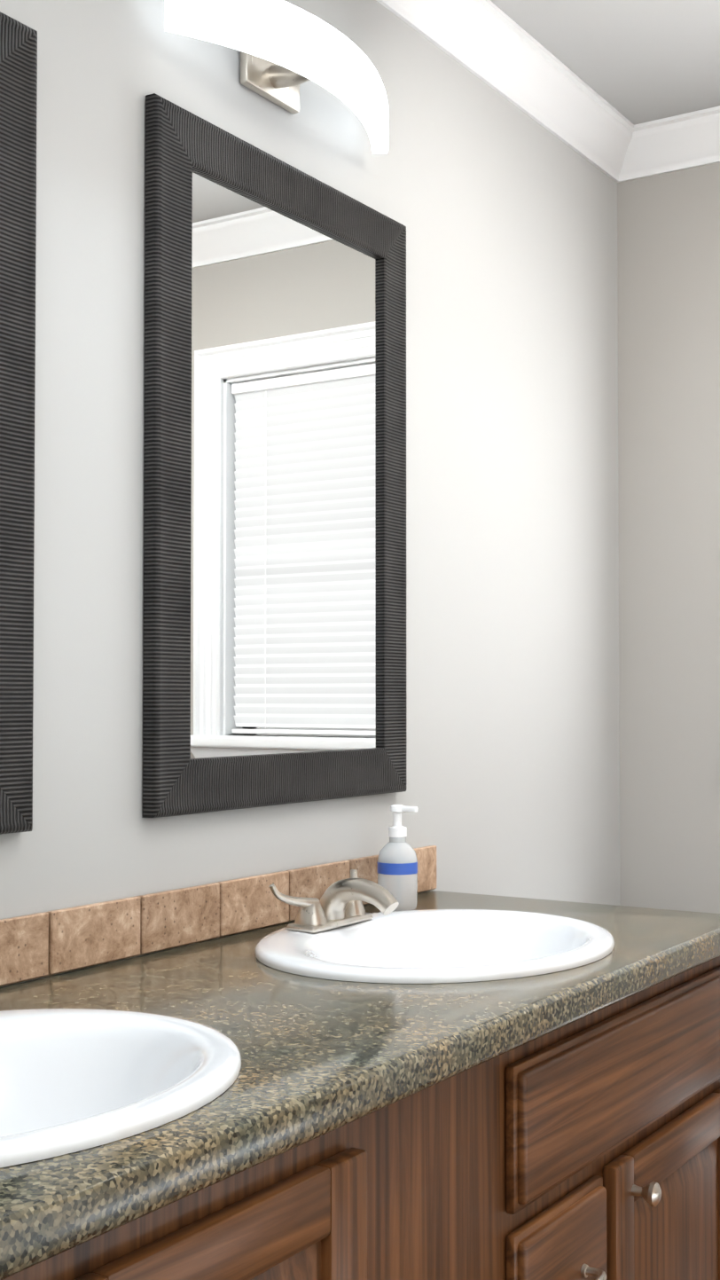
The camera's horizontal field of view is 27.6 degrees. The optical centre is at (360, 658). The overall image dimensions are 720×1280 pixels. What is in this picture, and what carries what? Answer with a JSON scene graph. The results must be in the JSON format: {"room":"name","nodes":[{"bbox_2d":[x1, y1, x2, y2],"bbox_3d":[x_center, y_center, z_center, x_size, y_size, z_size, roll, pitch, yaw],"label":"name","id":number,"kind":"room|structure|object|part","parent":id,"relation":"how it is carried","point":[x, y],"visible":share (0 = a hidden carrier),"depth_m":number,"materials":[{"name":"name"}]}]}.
{"room":"bathroom","nodes":[
{"label":"bathroom","id":0,"kind":"room"},
{"bbox_2d":[0,0,620,987],"bbox_3d":[-0.217,0.068,2.047,0.120,2.440,2.932,-1,-2,33],"label":"wall","id":1,"kind":"structure","parent":0,"point":[500,208],"depth_m":2.44,"materials":[{"name":"grey paint"}]},
{"bbox_2d":[0,11,37,834],"bbox_3d":[-0.542,-0.269,1.411,0.021,0.916,0.620,-1,-2,33],"label":"mirror","id":2,"kind":"object","parent":1,"relation":"attached to","point":[18,128],"visible":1,"depth_m":1.64,"materials":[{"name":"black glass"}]},
{"bbox_2d":[142,93,406,818],"bbox_3d":[-0.098,-0.251,2.108,0.021,0.916,0.620,-1,-2,33],"label":"mirror","id":3,"kind":"object","parent":1,"relation":"attached to","point":[274,647],"visible":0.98,"depth_m":2.05,"materials":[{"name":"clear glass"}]},
{"label":"glass","id":4,"kind":"part","parent":3,"relation":"part of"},
{"bbox_2d":[164,0,388,153],"bbox_3d":[-0.083,-0.831,2.055,0.120,0.076,0.523,-1,-2,33],"label":"light","id":5,"kind":"object","parent":1,"relation":"attached to","point":[286,49],"visible":0.98,"depth_m":1.98,"materials":[{"name":"white glass"}]},
{"bbox_2d":[376,0,638,182],"bbox_3d":[-0.138,-1.107,2.028,0.066,0.091,2.692,-1,-2,33],"label":"crown molding","id":6,"kind":"structure","parent":1,"relation":"attached to","point":[492,45],"depth_m":2.73,"materials":[{"name":"white paint"}]},
{"bbox_2d":[490,0,719,125],"bbox_3d":[0.421,-1.232,0.933,2.430,0.100,4.182,-1,-2,33],"label":"ceiling","id":7,"kind":"structure","parent":0,"point":[634,62],"depth_m":2.72,"materials":[{"name":"grey paint"}]},
{"bbox_2d":[617,162,719,913],"bbox_3d":[1.513,0.083,2.611,2.190,2.440,0.120,-1,-2,33],"label":"wall","id":8,"kind":"structure","parent":0,"point":[669,337],"depth_m":3.10,"materials":[{"name":"grey paint"}]},
{"bbox_2d":[635,105,719,178],"bbox_3d":[1.463,-1.093,2.563,2.010,0.091,0.066,-1,-2,33],"label":"crown molding","id":9,"kind":"structure","parent":8,"relation":"attached to","point":[688,140],"depth_m":3.07,"materials":[{"name":"white paint"}]},
{"bbox_3d":[0.421,1.307,0.866,2.430,0.100,4.182,-1,-2,33],"label":"floor","id":10,"kind":"structure","parent":0,"visible":0},
{"bbox_2d":[0,948,719,1279],"bbox_3d":[-0.145,0.837,1.495,0.566,0.872,1.864,-1,-2,33],"label":"bathroom vanity","id":11,"kind":"object","parent":10,"relation":"on","point":[585,1144],"depth_m":1.53,"materials":[{"name":"brown wood"}]},
{"bbox_2d":[0,887,719,1264],"bbox_3d":[-0.153,0.381,1.514,0.548,0.040,1.870,-1,-2,33],"label":"countertop","id":12,"kind":"structure","parent":11,"relation":"on","point":[409,1035],"depth_m":1.43,"materials":[{"name":"stone"}]},
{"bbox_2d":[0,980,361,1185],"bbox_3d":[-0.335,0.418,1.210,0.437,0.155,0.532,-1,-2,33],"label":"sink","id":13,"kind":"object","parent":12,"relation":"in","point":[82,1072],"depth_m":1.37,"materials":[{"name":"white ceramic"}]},
{"bbox_2d":[268,868,399,934],"bbox_3d":[-0.009,0.328,1.966,0.135,0.066,0.206,-1,-2,33],"label":"faucet","id":14,"kind":"object","parent":12,"relation":"on","point":[341,909],"depth_m":1.95,"materials":[{"name":"silver metal"}]},
{"bbox_2d":[377,804,417,910],"bbox_3d":[0.058,0.300,2.208,0.064,0.158,0.061,-1,-2,33],"label":"soap dispenser","id":15,"kind":"object","parent":12,"relation":"on","point":[397,869],"visible":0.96,"depth_m":2.19,"materials":[{"name":"white plastic"}]},
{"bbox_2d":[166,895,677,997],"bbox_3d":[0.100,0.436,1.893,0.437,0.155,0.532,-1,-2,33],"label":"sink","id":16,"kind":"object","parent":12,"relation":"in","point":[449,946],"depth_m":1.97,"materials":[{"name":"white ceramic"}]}
]}

